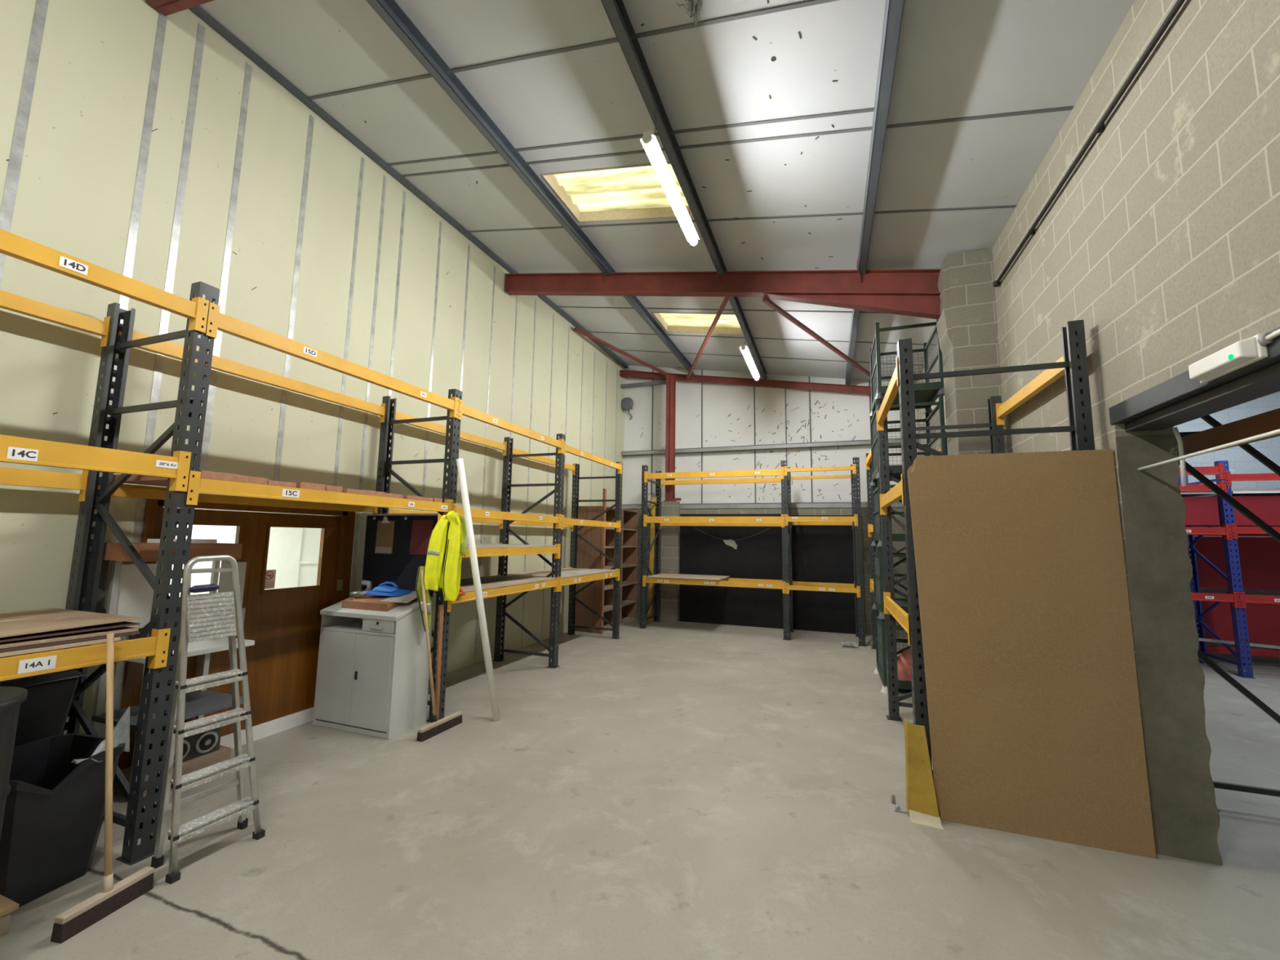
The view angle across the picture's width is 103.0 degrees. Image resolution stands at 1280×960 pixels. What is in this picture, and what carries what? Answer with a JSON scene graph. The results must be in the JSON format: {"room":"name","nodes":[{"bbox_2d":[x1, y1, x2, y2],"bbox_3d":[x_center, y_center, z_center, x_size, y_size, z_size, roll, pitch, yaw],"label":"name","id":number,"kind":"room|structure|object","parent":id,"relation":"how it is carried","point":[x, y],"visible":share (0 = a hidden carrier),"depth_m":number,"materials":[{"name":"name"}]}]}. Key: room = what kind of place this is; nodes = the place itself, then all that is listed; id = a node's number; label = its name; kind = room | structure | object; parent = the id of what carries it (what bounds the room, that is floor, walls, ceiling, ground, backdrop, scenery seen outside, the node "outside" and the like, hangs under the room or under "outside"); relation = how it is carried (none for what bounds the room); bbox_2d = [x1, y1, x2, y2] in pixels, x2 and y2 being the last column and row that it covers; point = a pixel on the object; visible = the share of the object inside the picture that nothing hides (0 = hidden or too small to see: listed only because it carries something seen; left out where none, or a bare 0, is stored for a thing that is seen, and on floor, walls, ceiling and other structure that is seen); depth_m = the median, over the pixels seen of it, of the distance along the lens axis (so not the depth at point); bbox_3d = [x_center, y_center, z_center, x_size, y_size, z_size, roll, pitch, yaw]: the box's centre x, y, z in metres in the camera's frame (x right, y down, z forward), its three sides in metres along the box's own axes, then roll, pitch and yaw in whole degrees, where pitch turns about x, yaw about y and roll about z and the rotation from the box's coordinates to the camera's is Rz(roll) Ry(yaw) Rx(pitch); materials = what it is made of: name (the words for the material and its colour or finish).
{"room":"warehouse","nodes":[
{"label":"warehouse","id":0,"kind":"room"},
{"bbox_2d":[0,0,625,737],"bbox_3d":[-4.033,-1.022,3.042,0.124,6.200,20.850,-2,-7,20],"label":"wall","id":1,"kind":"structure","parent":0,"point":[139,143],"depth_m":4.45,"materials":[{"name":"metal"}]},
{"bbox_2d":[132,506,255,758],"bbox_3d":[-3.536,1.219,4.078,0.088,1.960,0.677,-2,-7,20],"label":"door","id":2,"kind":"structure","parent":1,"relation":"in","point":[222,526],"depth_m":4.22,"materials":[{"name":"brown wood"}]},
{"bbox_2d":[112,498,355,790],"bbox_3d":[-3.419,1.215,4.509,0.150,2.110,1.770,-2,-7,20],"label":"trim","id":3,"kind":"structure","parent":1,"relation":"attached to","point":[133,676],"depth_m":4.22,"materials":[{"name":"brown wood"}]},
{"bbox_2d":[219,706,314,748],"bbox_3d":[-5.272,1.588,-0.714,0.020,0.120,13.580,-2,-7,20],"label":"baseboard","id":4,"kind":"structure","parent":1,"relation":"attached to","point":[276,726],"depth_m":4.58,"materials":[{"name":"white paint"}]},
{"bbox_2d":[238,511,339,730],"bbox_3d":[-3.289,1.305,4.790,0.056,1.960,0.827,-2,-7,20],"label":"door","id":5,"kind":"structure","parent":1,"relation":"in","point":[293,557],"depth_m":4.74,"materials":[{"name":"brown wood"}]},
{"bbox_2d":[355,512,438,596],"bbox_3d":[-2.541,0.770,5.292,1.020,0.860,0.023,-2,-7,20],"label":"notice board","id":6,"kind":"object","parent":1,"relation":"attached to","point":[400,567],"visible":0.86,"depth_m":5.31,"materials":[{"name":"blue fabric"}]},
{"bbox_2d":[374,516,395,554],"bbox_3d":[-2.691,0.579,5.361,0.240,0.390,0.012,-2,-7,20],"label":"clipboard","id":7,"kind":"object","parent":6,"relation":"attached to","point":[385,528],"visible":1,"depth_m":5.36,"materials":[{"name":"brown wood"}]},
{"bbox_2d":[408,520,433,555],"bbox_3d":[-2.231,0.584,5.192,0.280,0.355,0.008,-2,-7,20],"label":"folder","id":8,"kind":"object","parent":6,"relation":"attached to","point":[421,532],"visible":0.76,"depth_m":5.19,"materials":[{"name":"plastic"}]},
{"bbox_2d":[188,5,628,368],"bbox_3d":[-3.914,-3.963,3.272,0.085,0.340,20.700,-2,-7,20],"label":"trim","id":9,"kind":"structure","parent":1,"relation":"attached to","point":[197,11],"depth_m":5.54,"materials":[{"name":"metal"}]},
{"bbox_2d":[0,617,1279,959],"bbox_3d":[2.635,1.927,0.212,14.500,0.100,20.850,-2,-7,20],"label":"floor","id":10,"kind":"structure","parent":0,"point":[664,790],"depth_m":2.97,"materials":[{"name":"concrete"}]},
{"bbox_2d":[0,894,18,936],"bbox_3d":[-3.250,1.933,1.963,0.570,0.108,0.945,-2,-7,20],"label":"pallet","id":11,"kind":"object","parent":10,"relation":"on","point":[7,905],"visible":1,"depth_m":2.28,"materials":[{"name":"wood"}]},
{"bbox_2d":[0,686,27,839],"bbox_3d":[-2.700,1.407,1.831,0.530,1.140,0.530,-2,-7,20],"label":"bin","id":12,"kind":"object","parent":10,"relation":"on","point":[11,698],"visible":1,"depth_m":2.00,"materials":[{"name":"black plastic"}]},
{"bbox_2d":[0,669,86,746],"bbox_3d":[-3.655,1.573,2.788,0.550,1.000,0.611,-2,-7,20],"label":"bin","id":13,"kind":"object","parent":10,"relation":"on","point":[45,711],"visible":0.26,"depth_m":2.88,"materials":[{"name":"black plastic"}]},
{"bbox_2d":[14,676,79,746],"bbox_3d":[-3.664,1.573,2.791,0.516,0.880,0.576,-2,-7,20],"label":"tub","id":14,"kind":"object","parent":13,"relation":"in","point":[45,711],"depth_m":2.89,"materials":[{"name":"black plastic"}]},
{"bbox_2d":[0,706,129,907],"bbox_3d":[-3.136,1.651,2.618,0.541,0.820,0.536,-1,-7,13],"label":"dustbin","id":15,"kind":"object","parent":10,"relation":"on","point":[54,814],"visible":0.8,"depth_m":2.60,"materials":[{"name":"grey plastic"}]},
{"bbox_2d":[50,632,154,943],"bbox_3d":[-2.650,1.422,2.503,0.326,1.265,0.360,0,-7,11],"label":"broom","id":16,"kind":"object","parent":10,"relation":"on","point":[113,897],"visible":1,"depth_m":2.46,"materials":[{"name":"brown wood"}]},
{"bbox_2d":[102,872,113,893],"bbox_3d":[-2.533,1.931,2.422,0.055,0.096,0.034,-2,-7,20],"label":"socket","id":17,"kind":"object","parent":16,"relation":"attached to","point":[108,878],"depth_m":2.42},
{"bbox_2d":[113,745,231,796],"bbox_3d":[-3.382,2.111,3.711,0.306,0.148,0.550,-2,-7,20],"label":"crate","id":18,"kind":"object","parent":10,"relation":"on","point":[224,753],"visible":0.34,"depth_m":3.72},
{"bbox_2d":[146,726,222,765],"bbox_3d":[-3.364,1.949,3.751,0.240,0.180,0.380,-2,-7,20],"label":"stereo","id":19,"kind":"object","parent":18,"relation":"on","point":[201,744],"visible":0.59,"depth_m":3.76,"materials":[{"name":"black plastic"}]},
{"bbox_2d":[91,542,254,815],"bbox_3d":[-3.339,1.318,3.662,0.540,1.715,0.830,-2,-7,20],"label":"shelf unit","id":20,"kind":"object","parent":10,"relation":"on","point":[130,594],"visible":0.43,"depth_m":3.63,"materials":[{"name":"grey"}]},
{"bbox_2d":[81,560,108,613],"bbox_3d":[-3.714,0.803,3.442,0.014,0.515,0.165,-2,-7,20],"label":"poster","id":21,"kind":"object","parent":20,"relation":"attached to","point":[100,608],"visible":0.2,"depth_m":3.49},
{"bbox_2d":[146,538,217,543],"bbox_3d":[-3.269,0.437,3.640,0.230,0.028,0.300,-2,-7,20],"label":"paper stack","id":22,"kind":"object","parent":20,"relation":"on","point":[148,540],"visible":0.71,"depth_m":3.63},
{"bbox_2d":[151,555,265,884],"bbox_3d":[-2.438,1.274,2.954,0.275,1.668,0.534,-2,-7,20],"label":"stepladder","id":23,"kind":"object","parent":10,"relation":"on","point":[205,616],"visible":1,"depth_m":2.84,"materials":[{"name":"metal"}]},
{"bbox_2d":[0,228,622,865],"bbox_3d":[-2.417,0.699,5.273,1.040,3.340,9.280,-2,-7,20],"label":"rack","id":24,"kind":"object","parent":10,"relation":"on","point":[185,487],"visible":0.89,"depth_m":3.30,"materials":[{"name":"yellow metal"}]},
{"bbox_2d":[0,636,120,657],"bbox_3d":[-3.627,0.761,1.979,0.950,0.018,2.050,-2,-7,20],"label":"sheet","id":25,"kind":"object","parent":24,"relation":"on","point":[116,638],"visible":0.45,"depth_m":2.53,"materials":[{"name":"wood"}]},
{"bbox_2d":[0,631,139,652],"bbox_3d":[-3.616,0.748,2.022,0.942,0.012,2.135,-2,-7,20],"label":"sheet","id":26,"kind":"object","parent":25,"relation":"on","point":[3,650],"visible":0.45,"depth_m":2.57,"materials":[{"name":"wood"}]},
{"bbox_2d":[0,626,138,648],"bbox_3d":[-3.620,0.731,2.023,0.934,0.016,2.130,-2,-7,20],"label":"sheet","id":27,"kind":"object","parent":26,"relation":"on","point":[121,629],"visible":0.45,"depth_m":2.60,"materials":[{"name":"wood"}]},
{"bbox_2d":[0,621,140,642],"bbox_3d":[-3.622,0.709,2.031,0.926,0.020,2.140,-2,-7,20],"label":"sheet","id":28,"kind":"object","parent":27,"relation":"on","point":[123,624],"visible":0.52,"depth_m":2.63,"materials":[{"name":"wood"}]},
{"bbox_2d":[0,607,140,637],"bbox_3d":[-3.625,0.689,2.035,0.918,0.039,2.140,-2,-7,20],"label":"sheet","id":29,"kind":"object","parent":28,"relation":"on","point":[46,620],"visible":1,"depth_m":2.79,"materials":[{"name":"wood"}]},
{"bbox_2d":[112,470,239,485],"bbox_3d":[-3.119,-0.010,3.408,0.956,0.050,0.220,-2,-7,20],"label":"plank","id":30,"kind":"object","parent":24,"relation":"on","point":[133,479],"visible":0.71,"depth_m":3.32,"materials":[{"name":"wood"}]},
{"bbox_2d":[151,475,267,486],"bbox_3d":[-3.061,0.014,3.613,0.921,0.050,0.200,-2,-7,20],"label":"plank","id":31,"kind":"object","parent":24,"relation":"on","point":[246,479],"visible":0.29,"depth_m":3.47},
{"bbox_2d":[267,480,296,488],"bbox_3d":[-2.990,0.043,3.802,0.923,0.038,0.200,-2,-7,20],"label":"plank","id":32,"kind":"object","parent":24,"relation":"on","point":[269,482],"visible":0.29,"depth_m":3.64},
{"bbox_2d":[293,481,325,490],"bbox_3d":[-2.907,0.062,4.005,0.938,0.050,0.200,-2,-7,20],"label":"plank","id":33,"kind":"object","parent":24,"relation":"on","point":[300,484],"visible":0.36,"depth_m":3.82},
{"bbox_2d":[415,511,466,631],"bbox_3d":[-1.935,0.882,4.987,0.144,1.166,0.566,-3,-8,32],"label":"jacket","id":34,"kind":"object","parent":24,"relation":"hanging from","point":[433,579],"visible":0.98,"depth_m":4.97,"materials":[{"name":"yellow fabric"}]},
{"bbox_2d":[433,577,555,592],"bbox_3d":[-1.699,1.271,6.220,0.295,0.028,2.100,-2,-7,20],"label":"shelf board","id":35,"kind":"object","parent":24,"relation":"on","point":[531,580],"visible":0.57,"depth_m":6.22,"materials":[{"name":"wood"}]},
{"bbox_2d":[460,575,529,586],"bbox_3d":[-2.161,1.287,6.390,0.670,0.021,2.100,-2,-7,20],"label":"shelf board","id":36,"kind":"object","parent":24,"relation":"on","point":[468,581],"visible":0.27,"depth_m":6.79,"materials":[{"name":"wood"}]},
{"bbox_2d":[466,543,555,548],"bbox_3d":[-2.011,0.827,6.389,0.975,0.020,2.100,-2,-7,20],"label":"shelf board","id":37,"kind":"object","parent":24,"relation":"on","point":[477,545],"visible":0.51,"depth_m":6.47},
{"bbox_2d":[506,568,588,577],"bbox_3d":[-1.476,1.534,8.494,0.490,0.025,1.950,-2,-7,20],"label":"shelf board","id":38,"kind":"object","parent":24,"relation":"on","point":[528,574],"visible":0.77,"depth_m":8.08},
{"bbox_2d":[531,568,617,578],"bbox_3d":[-0.999,1.529,8.355,0.480,0.018,2.100,-2,-7,20],"label":"shelf board","id":39,"kind":"object","parent":24,"relation":"on","point":[584,572],"visible":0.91,"depth_m":8.29,"materials":[{"name":"wood"}]},
{"bbox_2d":[312,595,434,739],"bbox_3d":[-2.578,1.735,4.918,0.956,1.196,0.481,-2,-7,20],"label":"base cabinet","id":40,"kind":"object","parent":10,"relation":"on","point":[373,670],"visible":0.91,"depth_m":4.71,"materials":[{"name":"metal"}]},
{"bbox_2d":[341,591,417,611],"bbox_3d":[-2.504,1.170,4.986,0.720,0.169,0.340,-2,-7,20],"label":"wooden box","id":41,"kind":"object","parent":40,"relation":"on","point":[371,602],"visible":0.77,"depth_m":4.87,"materials":[{"name":"wood"}]},
{"bbox_2d":[350,579,373,596],"bbox_3d":[-2.770,1.079,5.064,0.213,0.153,0.211,-2,-7,20],"label":"strap","id":42,"kind":"object","parent":41,"relation":"on","point":[369,584],"visible":0.94,"depth_m":5.03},
{"bbox_2d":[365,581,411,596],"bbox_3d":[-2.462,1.065,4.998,0.386,0.127,0.201,-2,-7,20],"label":"dustpan","id":43,"kind":"object","parent":41,"relation":"on","point":[382,589],"visible":1,"depth_m":4.97,"materials":[{"name":"blue plastic"}]},
{"bbox_2d":[372,585,397,591],"bbox_3d":[-2.501,1.067,5.003,0.224,0.056,0.120,-2,-7,20],"label":"hood","id":44,"kind":"object","parent":43,"relation":"attached to","point":[380,588],"depth_m":4.98,"materials":[{"name":"fabric"}]},
{"bbox_2d":[416,569,462,742],"bbox_3d":[-1.911,1.592,4.814,0.238,1.477,0.516,-2,-7,20],"label":"broom","id":45,"kind":"object","parent":10,"relation":"on","point":[437,727],"visible":1,"depth_m":4.71,"materials":[{"name":"brown wood"}]},
{"bbox_2d":[435,604,444,720],"bbox_3d":[-1.957,1.786,4.945,0.025,1.120,0.062,-2,-7,20],"label":"plank","id":46,"kind":"object","parent":10,"relation":"on","point":[441,609],"visible":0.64,"depth_m":4.95,"materials":[{"name":"wood"}]},
{"bbox_2d":[456,457,500,721],"bbox_3d":[-1.625,1.076,5.095,0.548,2.588,0.068,3,-7,-15],"label":"pipe","id":47,"kind":"object","parent":10,"relation":"on","point":[460,462],"visible":1,"depth_m":5.07,"materials":[{"name":"white plastic"}]},
{"bbox_2d":[573,488,638,634],"bbox_3d":[-0.656,1.655,10.773,0.650,2.750,2.010,-2,-7,20],"label":"bookcase","id":48,"kind":"object","parent":10,"relation":"on","point":[598,596],"visible":0.8,"depth_m":10.11,"materials":[{"name":"wood"}]},
{"bbox_2d":[647,491,660,622],"bbox_3d":[0.268,1.683,11.248,0.296,2.833,0.326,0,-7,20],"label":"post","id":49,"kind":"object","parent":10,"relation":"on","point":[653,499],"visible":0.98,"depth_m":11.21,"materials":[{"name":"yellow metal"}]},
{"bbox_2d":[659,501,679,622],"bbox_3d":[0.652,1.804,11.418,0.450,2.640,0.130,-2,-7,20],"label":"pier","id":50,"kind":"object","parent":10,"relation":"on","point":[669,541],"visible":0.79,"depth_m":11.34,"materials":[{"name":"concrete"}]},
{"bbox_2d":[663,374,681,501],"bbox_3d":[0.779,-0.973,11.765,0.390,2.960,0.220,-2,-7,20],"label":"steel column","id":51,"kind":"structure","parent":50,"relation":"on","point":[670,380],"depth_m":11.73,"materials":[{"name":"metal"}]},
{"bbox_2d":[638,457,866,646],"bbox_3d":[2.151,1.346,10.203,4.205,3.320,1.050,-2,-7,20],"label":"rack","id":52,"kind":"object","parent":10,"relation":"on","point":[785,521],"visible":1,"depth_m":10.04,"materials":[{"name":"yellow metal"}]},
{"bbox_2d":[646,573,729,580],"bbox_3d":[1.012,1.996,10.515,1.500,0.020,1.020,-2,-7,20],"label":"shelf board","id":53,"kind":"object","parent":52,"relation":"on","point":[662,575],"visible":1,"depth_m":10.35,"materials":[{"name":"wood"}]},
{"bbox_2d":[874,609,911,694],"bbox_3d":[3.474,2.171,6.473,0.864,0.870,1.074,-2,-7,20],"label":"pallet","id":54,"kind":"object","parent":10,"relation":"on","point":[880,630],"visible":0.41,"depth_m":6.30,"materials":[{"name":"green metal"}]},
{"bbox_2d":[871,546,916,619],"bbox_3d":[3.487,1.307,6.572,0.864,0.870,1.074,-2,-7,20],"label":"pallet","id":55,"kind":"object","parent":54,"relation":"on","point":[878,604],"visible":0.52,"depth_m":6.66,"materials":[{"name":"green metal"}]},
{"bbox_2d":[871,478,913,546],"bbox_3d":[3.509,0.452,6.667,0.844,0.850,1.074,-2,-7,20],"label":"pallet","id":56,"kind":"object","parent":55,"relation":"on","point":[877,541],"visible":0.37,"depth_m":6.83,"materials":[{"name":"green metal"}]},
{"bbox_2d":[869,394,946,486],"bbox_3d":[3.528,-0.476,6.772,0.834,1.020,1.074,-2,-7,20],"label":"pallet","id":57,"kind":"object","parent":56,"relation":"on","point":[939,411],"visible":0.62,"depth_m":6.81,"materials":[{"name":"green metal"}]},
{"bbox_2d":[869,321,944,417],"bbox_3d":[3.567,-1.490,6.880,0.824,1.020,1.074,-2,-7,20],"label":"pallet","id":58,"kind":"object","parent":57,"relation":"on","point":[926,392],"visible":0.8,"depth_m":6.67,"materials":[{"name":"green metal"}]},
{"bbox_2d":[891,648,911,680],"bbox_3d":[3.371,2.269,6.333,0.520,0.330,0.600,-2,-7,20],"label":"sack","id":59,"kind":"object","parent":54,"relation":"on","point":[904,662],"visible":0.22,"depth_m":6.17,"materials":[{"name":"plastic"}]},
{"bbox_2d":[865,431,947,654],"bbox_3d":[4.179,1.095,7.919,1.050,3.360,1.780,-2,-7,20],"label":"rack","id":60,"kind":"object","parent":10,"relation":"on","point":[868,459],"visible":0.24,"depth_m":8.73,"materials":[{"name":"grey metal"}]},
{"bbox_2d":[891,717,944,829],"bbox_3d":[1.811,1.927,3.391,0.147,0.601,0.366,5,-8,-35],"label":"guard","id":61,"kind":"object","parent":10,"relation":"on","point":[922,808],"visible":1,"depth_m":3.37,"materials":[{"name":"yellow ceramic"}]},
{"bbox_2d":[936,248,1005,455],"bbox_3d":[3.683,-0.012,5.623,0.490,5.020,0.540,-2,-7,20],"label":"wall pier","id":62,"kind":"object","parent":10,"relation":"on","point":[966,326],"visible":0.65,"depth_m":5.56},
{"bbox_2d":[504,259,941,319],"bbox_3d":[0.716,-2.576,7.022,6.065,1.569,0.130,-2,-7,20],"label":"roof beam","id":63,"kind":"structure","parent":62,"relation":"on","point":[907,292],"depth_m":6.60,"materials":[{"name":"metal"}]},
{"bbox_2d":[686,297,729,378],"bbox_3d":[1.161,-2.459,9.419,0.050,0.480,4.944,1,-7,-1],"label":"brace","id":64,"kind":"object","parent":63,"relation":"attached to","point":[726,300],"visible":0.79,"depth_m":8.54,"materials":[{"name":"red paint"}]},
{"bbox_2d":[762,297,871,377],"bbox_3d":[3.165,-2.204,8.430,0.050,0.090,4.520,-5,-9,42],"label":"brace","id":65,"kind":"object","parent":63,"relation":"attached to","point":[767,301],"visible":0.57,"depth_m":7.85,"materials":[{"name":"red paint"}]},
{"bbox_2d":[876,320,1094,782],"bbox_3d":[2.818,0.679,4.395,1.190,3.340,1.940,-2,-7,20],"label":"rack","id":66,"kind":"object","parent":10,"relation":"on","point":[1073,364],"visible":0.54,"depth_m":3.80,"materials":[{"name":"grey metal"}]},
{"bbox_2d":[907,448,1155,858],"bbox_3d":[2.485,1.014,3.345,1.197,2.425,0.118,-2,-7,20],"label":"board","id":67,"kind":"object","parent":10,"relation":"on","point":[1035,723],"visible":0.96,"depth_m":3.31,"materials":[{"name":"brown wood"}]},
{"bbox_2d":[1177,408,1279,811],"bbox_3d":[3.941,0.428,2.323,1.100,3.400,2.880,-2,-7,20],"label":"rack","id":68,"kind":"object","parent":10,"relation":"on","point":[1220,434],"visible":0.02,"depth_m":3.50,"materials":[{"name":"grey metal"}]},
{"bbox_2d":[1178,460,1279,678],"bbox_3d":[8.683,1.294,7.732,5.520,3.060,1.050,-2,-7,20],"label":"rack","id":69,"kind":"object","parent":10,"relation":"on","point":[1223,559],"visible":0.38,"depth_m":7.62,"materials":[{"name":"metal"}]},
{"bbox_2d":[199,0,1134,382],"bbox_3d":[-0.784,-3.493,2.107,7.150,1.594,21.000,-2,-7,20],"label":"ceiling","id":70,"kind":"structure","parent":0,"point":[768,104],"depth_m":4.46,"materials":[{"name":"metal"}]},
{"bbox_2d":[145,0,214,16],"bbox_3d":[-0.672,-3.252,2.713,6.470,1.300,0.130,-2,-7,20],"label":"roof beam","id":71,"kind":"structure","parent":70,"relation":"attached to","point":[166,7],"depth_m":3.82,"materials":[{"name":"metal"}]},
{"bbox_2d":[365,0,695,374],"bbox_3d":[-2.286,-3.600,2.624,0.085,0.497,20.700,-2,-7,20],"label":"ceiling beam","id":72,"kind":"structure","parent":70,"relation":"attached to","point":[389,11],"depth_m":4.89,"materials":[{"name":"metal"}]},
{"bbox_2d":[541,161,693,222],"bbox_3d":[-0.214,-3.292,5.736,1.765,0.465,1.160,-2,-7,20],"label":"window","id":73,"kind":"structure","parent":70,"relation":"attached to","point":[633,192],"depth_m":5.93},
{"bbox_2d":[600,0,767,379],"bbox_3d":[-0.709,-3.365,2.011,0.085,0.497,20.700,-2,-7,20],"label":"ceiling beam","id":74,"kind":"structure","parent":70,"relation":"attached to","point":[615,11],"depth_m":4.49,"materials":[{"name":"metal"}]},
{"bbox_2d":[640,102,699,246],"bbox_3d":[0.310,-2.759,4.608,0.120,0.530,1.480,-2,-7,20],"label":"fluorescent light","id":75,"kind":"object","parent":74,"relation":"hanging from","point":[649,141],"visible":1,"depth_m":4.38,"materials":[{"name":"white plastic"}]},
{"bbox_2d":[644,140,696,245],"bbox_3d":[0.307,-2.530,4.582,0.068,0.068,1.440,-2,-7,20],"label":"diffuser","id":76,"kind":"object","parent":75,"relation":"attached to","point":[652,148],"depth_m":4.44,"materials":[{"name":"plastic"}]},
{"bbox_2d":[739,321,759,380],"bbox_3d":[1.953,-2.278,8.980,0.120,0.582,1.670,-2,-7,20],"label":"fluorescent light","id":77,"kind":"object","parent":74,"relation":"hanging from","point":[744,348],"visible":1,"depth_m":8.75,"materials":[{"name":"white plastic"}]},
{"bbox_2d":[742,349,758,380],"bbox_3d":[1.949,-2.022,8.951,0.068,0.068,1.630,-2,-7,20],"label":"diffuser","id":78,"kind":"object","parent":77,"relation":"attached to","point":[746,353],"depth_m":8.87,"materials":[{"name":"plastic"}]},
{"bbox_2d":[676,0,702,26],"bbox_3d":[0.354,-3.155,3.411,0.183,0.112,0.236,-2,-7,20],"label":"scrap","id":79,"kind":"object","parent":70,"relation":"attached to","point":[694,6],"visible":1,"depth_m":3.41,"materials":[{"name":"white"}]},
{"bbox_2d":[651,311,743,334],"bbox_3d":[1.085,-2.929,9.241,1.765,0.465,1.190,-2,-7,20],"label":"window","id":80,"kind":"structure","parent":70,"relation":"attached to","point":[683,322],"depth_m":9.51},
{"bbox_2d":[844,0,905,385],"bbox_3d":[0.919,-3.122,1.377,0.085,0.497,20.700,-2,-7,20],"label":"ceiling beam","id":81,"kind":"structure","parent":70,"relation":"attached to","point":[894,9],"depth_m":4.03,"materials":[{"name":"metal"}]},
{"bbox_2d":[628,507,907,637],"bbox_3d":[2.599,1.874,11.014,6.920,2.470,0.500,-2,-7,20],"label":"wall","id":82,"kind":"structure","parent":0,"point":[896,545],"depth_m":10.20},
{"bbox_2d":[679,513,782,628],"bbox_3d":[1.918,1.913,10.970,2.190,2.360,0.035,-2,-7,20],"label":"board","id":83,"kind":"object","parent":82,"relation":"attached to","point":[758,556],"visible":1,"depth_m":10.92,"materials":[{"name":"wood"}]},
{"bbox_2d":[622,502,903,509],"bbox_3d":[2.549,0.579,11.232,6.480,0.110,0.400,-2,-7,20],"label":"trim","id":84,"kind":"structure","parent":82,"relation":"on","point":[827,504],"depth_m":11.01,"materials":[{"name":"grey metal"}]},
{"bbox_2d":[622,365,918,509],"bbox_3d":[2.733,0.055,11.511,6.920,6.200,0.150,-2,-7,20],"label":"cladding","id":85,"kind":"object","parent":82,"relation":"on","point":[707,415],"visible":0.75,"depth_m":11.66,"materials":[{"name":"metal"}]},
{"bbox_2d":[621,397,633,419],"bbox_3d":[-0.295,-1.774,12.655,0.340,0.536,0.257,-2,-7,20],"label":"wall fitting","id":86,"kind":"object","parent":85,"relation":"attached to","point":[627,403],"visible":1,"depth_m":12.55,"materials":[{"name":"grey"}]},
{"bbox_2d":[620,380,666,388],"bbox_3d":[0.127,-2.338,12.408,1.270,0.080,0.080,-2,-7,20],"label":"trim","id":87,"kind":"structure","parent":85,"relation":"attached to","point":[658,382],"depth_m":12.40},
{"bbox_2d":[621,438,917,456],"bbox_3d":[2.611,-0.729,11.496,6.480,0.090,0.160,-2,-7,20],"label":"trim","id":88,"kind":"structure","parent":85,"relation":"attached to","point":[856,442],"depth_m":11.38,"materials":[{"name":"grey metal"}]},
{"bbox_2d":[780,515,863,634],"bbox_3d":[3.680,1.881,10.322,1.555,2.330,0.030,-2,-7,20],"label":"board","id":89,"kind":"object","parent":82,"relation":"attached to","point":[823,553],"visible":0.6,"depth_m":10.29,"materials":[{"name":"black"}]},
{"bbox_2d":[914,0,1279,843],"bbox_3d":[2.261,-0.892,0.691,0.290,5.600,20.850,-2,-7,20],"label":"wall","id":90,"kind":"structure","parent":0,"point":[1163,237],"depth_m":2.88,"materials":[{"name":"brick"}]},
{"bbox_2d":[619,369,876,395],"bbox_3d":[2.558,-2.190,11.444,6.490,1.220,0.110,-2,-7,20],"label":"roof beam","id":91,"kind":"structure","parent":90,"relation":"attached to","point":[859,389],"depth_m":11.41,"materials":[{"name":"metal"}]},
{"bbox_2d":[573,327,669,375],"bbox_3d":[-0.303,-2.749,11.125,2.783,0.360,0.060,7,-9,-43],"label":"brace","id":92,"kind":"object","parent":91,"relation":"attached to","point":[575,329],"visible":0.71,"depth_m":10.97,"materials":[{"name":"red paint"}]},
{"bbox_2d":[992,0,1185,287],"bbox_3d":[2.195,-2.612,1.154,0.067,0.131,9.081,-2,-7,20],"label":"trim","id":93,"kind":"structure","parent":90,"relation":"attached to","point":[1100,127],"depth_m":3.29,"materials":[{"name":"black metal"}]},
{"bbox_2d":[1115,434,1222,865],"bbox_3d":[3.199,0.958,3.090,0.318,2.500,0.010,-2,-7,20],"label":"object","id":94,"kind":"structure","parent":90,"relation":"attached to","point":[1171,677],"depth_m":3.08,"materials":[{"name":"concrete"}]},
{"bbox_2d":[1172,426,1186,486],"bbox_3d":[3.325,-0.145,3.130,0.082,0.365,0.034,5,-8,-29],"label":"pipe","id":95,"kind":"object","parent":90,"relation":"hanging from","point":[1180,446],"visible":1,"depth_m":3.13,"materials":[{"name":"white plastic"}]},
{"bbox_2d":[1108,326,1279,431],"bbox_3d":[2.340,-0.682,0.894,0.312,0.170,5.130,-2,-7,20],"label":"steel beam","id":96,"kind":"structure","parent":90,"relation":"attached to","point":[1180,399],"depth_m":2.66,"materials":[{"name":"grey metal"}]},
{"bbox_2d":[1137,429,1279,471],"bbox_3d":[2.671,-0.262,1.890,0.020,0.087,2.910,-2,-7,20],"label":"rod","id":97,"kind":"object","parent":90,"relation":"attached to","point":[1277,431],"visible":1,"depth_m":2.58,"materials":[{"name":"white metal"}]},
{"bbox_2d":[1188,328,1279,382],"bbox_3d":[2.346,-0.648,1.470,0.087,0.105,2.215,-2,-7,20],"label":"emergency light","id":98,"kind":"object","parent":90,"relation":"attached to","point":[1243,353],"visible":1,"depth_m":2.24,"materials":[{"name":"white plastic"}]},
{"bbox_2d":[1188,337,1257,381],"bbox_3d":[2.651,-0.545,2.329,0.050,0.091,0.355,-2,-7,20],"label":"diffuser","id":99,"kind":"object","parent":98,"relation":"attached to","point":[1243,353],"depth_m":2.28,"materials":[{"name":"white paint"}]},
{"bbox_2d":[1173,391,1279,661],"bbox_3d":[9.477,0.159,8.873,7.550,5.600,0.120,-2,-7,20],"label":"wall","id":100,"kind":"structure","parent":0,"point":[1240,461],"depth_m":8.59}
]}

